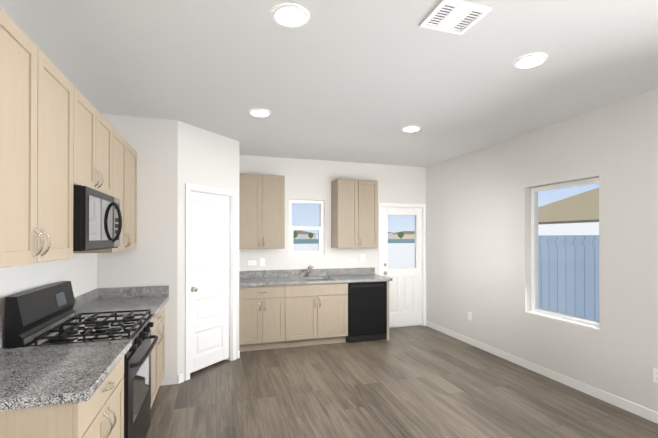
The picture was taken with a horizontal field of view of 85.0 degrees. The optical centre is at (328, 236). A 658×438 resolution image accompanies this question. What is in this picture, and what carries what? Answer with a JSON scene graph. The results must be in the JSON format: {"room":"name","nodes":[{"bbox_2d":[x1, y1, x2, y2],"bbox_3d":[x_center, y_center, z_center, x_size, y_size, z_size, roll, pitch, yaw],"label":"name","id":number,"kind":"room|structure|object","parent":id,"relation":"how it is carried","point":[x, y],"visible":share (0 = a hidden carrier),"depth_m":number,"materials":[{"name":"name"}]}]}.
{"room":"kitchen","nodes":[
{"label":"kitchen","id":0,"kind":"room"},
{"bbox_2d":[0,253,96,348],"bbox_3d":[-1.391,0.148,0.415,0.150,2.740,9.550,0,0,-17],"label":"wall","id":1,"kind":"structure","parent":0,"point":[78,271],"depth_m":2.51,"materials":[{"name":"white paint"}]},
{"bbox_2d":[0,8,79,267],"bbox_3d":[-1.496,-0.377,1.604,0.348,1.002,0.910,0,0,-17],"label":"upper cabinet","id":2,"kind":"object","parent":1,"relation":"attached to","point":[60,136],"depth_m":1.60,"materials":[{"name":"brown wood"}]},
{"bbox_2d":[80,92,115,197],"bbox_3d":[-1.726,-0.585,2.352,0.348,0.579,0.772,0,0,-17],"label":"upper cabinet","id":3,"kind":"object","parent":1,"relation":"attached to","point":[97,135],"depth_m":2.41,"materials":[{"name":"brown wood"}]},
{"bbox_2d":[73,185,121,250],"bbox_3d":[-1.671,-0.101,2.367,0.466,0.378,0.764,0,0,-17],"label":"microwave","id":4,"kind":"object","parent":3,"relation":"attached to","point":[97,220],"visible":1,"depth_m":2.20,"materials":[{"name":"black metal"}]},
{"bbox_2d":[80,131,136,252],"bbox_3d":[-1.963,-0.370,3.116,0.348,1.002,0.951,0,0,-17],"label":"upper cabinet","id":5,"kind":"object","parent":1,"relation":"attached to","point":[126,156],"depth_m":3.21,"materials":[{"name":"brown wood"}]},
{"bbox_2d":[97,114,177,385],"bbox_3d":[-1.940,0.164,3.681,0.728,2.740,0.115,0,0,-17],"label":"wall","id":6,"kind":"structure","parent":0,"point":[151,259],"depth_m":3.67,"materials":[{"name":"white paint"}]},
{"bbox_2d":[177,121,238,383],"bbox_3d":[-1.407,0.166,4.169,0.115,2.740,1.030,0,0,28],"label":"wall","id":7,"kind":"structure","parent":0,"point":[208,158],"depth_m":3.98,"materials":[{"name":"white paint"}]},
{"bbox_2d":[178,351,239,383],"bbox_3d":[-1.349,1.491,4.132,0.011,0.090,0.918,0,0,28],"label":"baseboard","id":8,"kind":"structure","parent":7,"relation":"attached to","point":[180,378],"depth_m":3.77,"materials":[{"name":"white wood"}]},
{"bbox_2d":[190,191,229,372],"bbox_3d":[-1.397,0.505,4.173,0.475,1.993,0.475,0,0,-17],"label":"pantry door","id":9,"kind":"structure","parent":7,"relation":"in","point":[209,279],"depth_m":4.17,"materials":[{"name":"white wood"}]},
{"bbox_2d":[185,183,235,380],"bbox_3d":[-1.394,0.487,4.174,0.131,2.098,0.766,0,0,28],"label":"door frame","id":10,"kind":"structure","parent":7,"relation":"attached to","point":[230,194],"depth_m":4.29,"materials":[{"name":"white wood"}]},
{"bbox_2d":[0,0,657,166],"bbox_3d":[0.863,-1.268,1.119,4.870,0.100,9.550,0,0,-17],"label":"ceiling","id":11,"kind":"structure","parent":0,"point":[361,81],"depth_m":2.58,"materials":[{"name":"grey paint"}]},
{"bbox_2d":[249,109,270,116],"bbox_3d":[-0.676,-1.201,3.506,0.208,0.008,0.208,0,0,-17],"label":"recessed light","id":12,"kind":"object","parent":11,"relation":"in","point":[259,112],"visible":1,"depth_m":3.48,"materials":[{"name":"white plastic"}]},
{"bbox_2d":[271,3,308,27],"bbox_3d":[-0.213,-1.208,1.974,0.208,0.008,0.208,0,0,-17],"label":"recessed light","id":13,"kind":"object","parent":11,"relation":"in","point":[290,15],"visible":1,"depth_m":1.96,"materials":[{"name":"white plastic"}]},
{"bbox_2d":[402,126,420,131],"bbox_3d":[0.923,-1.198,4.021,0.208,0.008,0.208,0,0,-17],"label":"recessed light","id":14,"kind":"object","parent":11,"relation":"in","point":[411,128],"visible":0.94,"depth_m":3.99,"materials":[{"name":"white plastic"}]},
{"bbox_2d":[419,0,491,34],"bbox_3d":[0.691,-1.206,1.982,0.290,0.012,0.250,0,0,-17],"label":"ceiling vent","id":15,"kind":"object","parent":11,"relation":"in","point":[458,17],"visible":1,"depth_m":1.97,"materials":[{"name":"white metal"}]},
{"bbox_2d":[513,53,547,68],"bbox_3d":[1.389,-1.206,2.480,0.208,0.008,0.208,0,0,-17],"label":"recessed light","id":16,"kind":"object","parent":11,"relation":"in","point":[530,61],"visible":1,"depth_m":2.47,"materials":[{"name":"white plastic"}]},
{"bbox_2d":[239,155,425,274],"bbox_3d":[-0.526,0.173,5.603,4.570,2.740,0.150,0,0,-17],"label":"wall","id":17,"kind":"structure","parent":0,"point":[307,179],"depth_m":5.67,"materials":[{"name":"white paint"}]},
{"bbox_2d":[239,273,242,284],"bbox_3d":[-1.247,0.565,4.958,0.022,0.110,0.648,0,0,-17],"label":"backsplash","id":18,"kind":"structure","parent":17,"relation":"attached to","point":[240,274],"depth_m":4.73,"materials":[{"name":"grey stone"}]},
{"bbox_2d":[248,260,255,264],"bbox_3d":[-1.137,0.397,5.328,0.115,0.070,0.008,0,0,-17],"label":"electrical outlet","id":19,"kind":"object","parent":17,"relation":"attached to","point":[252,262],"visible":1,"depth_m":5.33,"materials":[{"name":"white plastic"}]},
{"bbox_2d":[239,174,284,248],"bbox_3d":[-0.986,-0.344,5.191,0.655,1.050,0.365,0,0,-17],"label":"upper cabinet","id":20,"kind":"object","parent":17,"relation":"attached to","point":[261,211],"visible":0.94,"depth_m":5.05,"materials":[{"name":"brown wood"}]},
{"bbox_2d":[260,258,264,265],"bbox_3d":[-0.994,0.387,5.372,0.070,0.115,0.008,0,0,-17],"label":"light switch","id":21,"kind":"object","parent":17,"relation":"attached to","point":[262,261],"visible":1,"depth_m":5.37,"materials":[{"name":"white plastic"}]},
{"bbox_2d":[289,200,323,255],"bbox_3d":[-0.364,-0.127,5.657,0.564,0.874,0.064,0,0,-17],"label":"window","id":22,"kind":"structure","parent":17,"relation":"in","point":[320,229],"depth_m":5.65,"materials":[{"name":"white plastic"}]},
{"bbox_2d":[289,255,324,256],"bbox_3d":[-0.350,0.307,5.609,0.566,0.012,0.060,0,0,-17],"label":"window sill","id":23,"kind":"structure","parent":17,"relation":"attached to","point":[308,255],"depth_m":5.59,"materials":[{"name":"white"}]},
{"bbox_2d":[239,269,374,276],"bbox_3d":[-0.289,0.568,5.583,2.178,0.110,0.020,0,0,-17],"label":"backsplash","id":24,"kind":"structure","parent":17,"relation":"attached to","point":[296,272],"depth_m":5.53,"materials":[{"name":"grey stone"}]},
{"bbox_2d":[350,258,356,262],"bbox_3d":[0.391,0.394,5.801,0.115,0.070,0.008,0,0,-17],"label":"electrical outlet","id":25,"kind":"object","parent":17,"relation":"attached to","point":[353,260],"visible":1,"depth_m":5.80,"materials":[{"name":"white plastic"}]},
{"bbox_2d":[331,179,377,247],"bbox_3d":[0.406,-0.342,5.622,0.660,1.050,0.365,0,0,-17],"label":"upper cabinet","id":26,"kind":"object","parent":17,"relation":"attached to","point":[354,213],"visible":1,"depth_m":5.49,"materials":[{"name":"brown wood"}]},
{"bbox_2d":[382,207,421,327],"bbox_3d":[1.242,0.524,6.079,0.770,2.018,0.111,0,0,-17],"label":"exterior door","id":27,"kind":"structure","parent":17,"relation":"in","point":[405,296],"depth_m":6.10,"materials":[{"name":"white wood"}]},
{"bbox_2d":[378,203,425,327],"bbox_3d":[1.225,0.498,6.134,0.900,2.095,0.166,0,0,-17],"label":"door frame","id":28,"kind":"structure","parent":17,"relation":"attached to","point":[399,205],"depth_m":6.17,"materials":[{"name":"white wood"}]},
{"bbox_2d":[146,326,657,437],"bbox_3d":[0.863,1.572,1.106,4.870,0.100,9.550,0,0,-17],"label":"floor","id":29,"kind":"structure","parent":0,"point":[417,382],"depth_m":3.39,"materials":[{"name":"brown wood"}]},
{"bbox_2d":[0,329,131,437],"bbox_3d":[-1.357,1.012,1.658,0.648,1.025,0.752,0,0,-17],"label":"base cabinet","id":30,"kind":"object","parent":29,"relation":"on","point":[75,390],"visible":1,"depth_m":1.55,"materials":[{"name":"grey stone"}]},
{"bbox_2d":[5,281,157,437],"bbox_3d":[-1.547,0.930,2.400,0.668,1.195,0.766,0,0,-17],"label":"range","id":31,"kind":"object","parent":29,"relation":"on","point":[44,316],"visible":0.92,"depth_m":2.26,"materials":[{"name":"black metal"}]},
{"bbox_2d":[73,286,168,409],"bbox_3d":[-1.829,1.019,3.184,0.648,1.025,0.886,0,0,-17],"label":"base cabinet","id":32,"kind":"object","parent":29,"relation":"on","point":[154,299],"visible":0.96,"depth_m":3.31,"materials":[{"name":"grey stone"}]},
{"bbox_2d":[239,285,290,351],"bbox_3d":[-0.946,1.100,5.070,0.665,0.880,0.607,0,0,-17],"label":"base cabinet","id":33,"kind":"object","parent":29,"relation":"on","point":[264,310],"depth_m":4.79,"materials":[{"name":"brown wood"}]},
{"bbox_2d":[291,281,350,346],"bbox_3d":[-0.279,1.101,5.276,0.971,0.880,0.607,0,0,-17],"label":"base cabinet","id":34,"kind":"object","parent":29,"relation":"on","point":[291,308],"depth_m":5.01,"materials":[{"name":"brown wood"}]},
{"bbox_2d":[239,273,390,288],"bbox_3d":[-0.207,0.641,5.279,2.200,0.039,0.648,0,0,-17],"label":"countertop","id":35,"kind":"structure","parent":34,"relation":"on","point":[346,277],"depth_m":5.12,"materials":[{"name":"grey stone"}]},
{"bbox_2d":[307,265,313,276],"bbox_3d":[-0.264,0.529,5.425,0.127,0.186,0.250,0,0,-17],"label":"faucet","id":36,"kind":"object","parent":35,"relation":"on","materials":[{"name":"silver metal"}]},
{"bbox_2d":[295,277,330,280],"bbox_3d":[-0.244,0.756,5.247,0.624,0.215,0.434,0,0,-17],"label":"sink","id":37,"kind":"object","parent":35,"relation":"in","point":[296,278],"depth_m":5.43,"materials":[{"name":"silver metal"}]},
{"bbox_2d":[346,281,386,341],"bbox_3d":[0.481,1.105,5.493,0.604,0.874,0.587,0,0,-17],"label":"dishwasher","id":38,"kind":"object","parent":29,"relation":"on","point":[367,311],"visible":0.81,"depth_m":5.22,"materials":[{"name":"black metal"}]},
{"bbox_2d":[426,89,657,411],"bbox_3d":[3.118,0.155,1.810,0.150,2.740,9.550,0,0,-17],"label":"wall","id":39,"kind":"structure","parent":0,"point":[478,234],"depth_m":3.82,"materials":[{"name":"white paint"}]},
{"bbox_2d":[468,312,471,320],"bbox_3d":[2.008,1.141,5.120,0.008,0.115,0.070,0,0,-17],"label":"electrical outlet","id":40,"kind":"object","parent":39,"relation":"attached to","point":[469,315],"visible":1,"depth_m":5.11,"materials":[{"name":"white plastic"}]},
{"bbox_2d":[426,321,657,423],"bbox_3d":[3.039,1.480,1.778,0.011,0.090,9.248,0,0,-17],"label":"baseboard","id":41,"kind":"structure","parent":39,"relation":"attached to","point":[638,410],"depth_m":3.73,"materials":[{"name":"white wood"}]},
{"bbox_2d":[525,311,599,329],"bbox_3d":[2.465,0.883,3.806,0.085,0.012,0.853,0,0,-17],"label":"window sill","id":42,"kind":"structure","parent":39,"relation":"attached to","point":[567,320],"depth_m":3.74,"materials":[{"name":"white wood"}]},
{"bbox_2d":[531,177,599,326],"bbox_3d":[2.534,0.160,3.831,0.060,1.454,0.851,0,0,-17],"label":"window","id":43,"kind":"structure","parent":39,"relation":"in","point":[534,253],"depth_m":4.11,"materials":[{"name":"white plastic"}]},
{"bbox_2d":[653,368,657,382],"bbox_3d":[2.686,1.145,2.928,0.008,0.115,0.070,0,0,-17],"label":"electrical outlet","id":44,"kind":"object","parent":39,"relation":"attached to","point":[655,375],"visible":1,"depth_m":2.94,"materials":[{"name":"white plastic"}]},
{"label":"outside","id":45,"kind":"structure","parent":0,"visible":0},
{"bbox_3d":[-8.123,2.053,60.056,140.000,0.100,160.000,0,0,-17],"label":"ground","id":46,"kind":"structure","parent":45,"visible":0},
{"bbox_2d":[293,230,414,243],"bbox_3d":[-6.655,0.161,72.243,90.000,3.800,26.400,0,0,-17],"label":"houses","id":47,"kind":"structure","parent":46,"relation":"on","point":[299,236],"depth_m":67.49},
{"bbox_2d":[293,243,414,267],"bbox_3d":[-9.494,0.949,5.337,25.040,1.585,0.050,0,0,-17],"label":"fence","id":48,"kind":"object","parent":46,"relation":"on","point":[408,258],"depth_m":8.78,"materials":[{"name":"white"}]},
{"bbox_2d":[538,188,598,235],"bbox_3d":[14.518,-0.678,7.512,10.900,4.860,19.100,0,0,-17],"label":"neighbouring house","id":49,"kind":"structure","parent":46,"relation":"on","point":[568,221],"depth_m":12.15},
{"bbox_2d":[538,235,599,320],"bbox_3d":[4.117,0.857,3.738,0.060,1.755,11.150,0,0,-17],"label":"fence","id":50,"kind":"object","parent":46,"relation":"on","point":[552,251],"depth_m":5.37,"materials":[{"name":"blue wood"}]}
]}

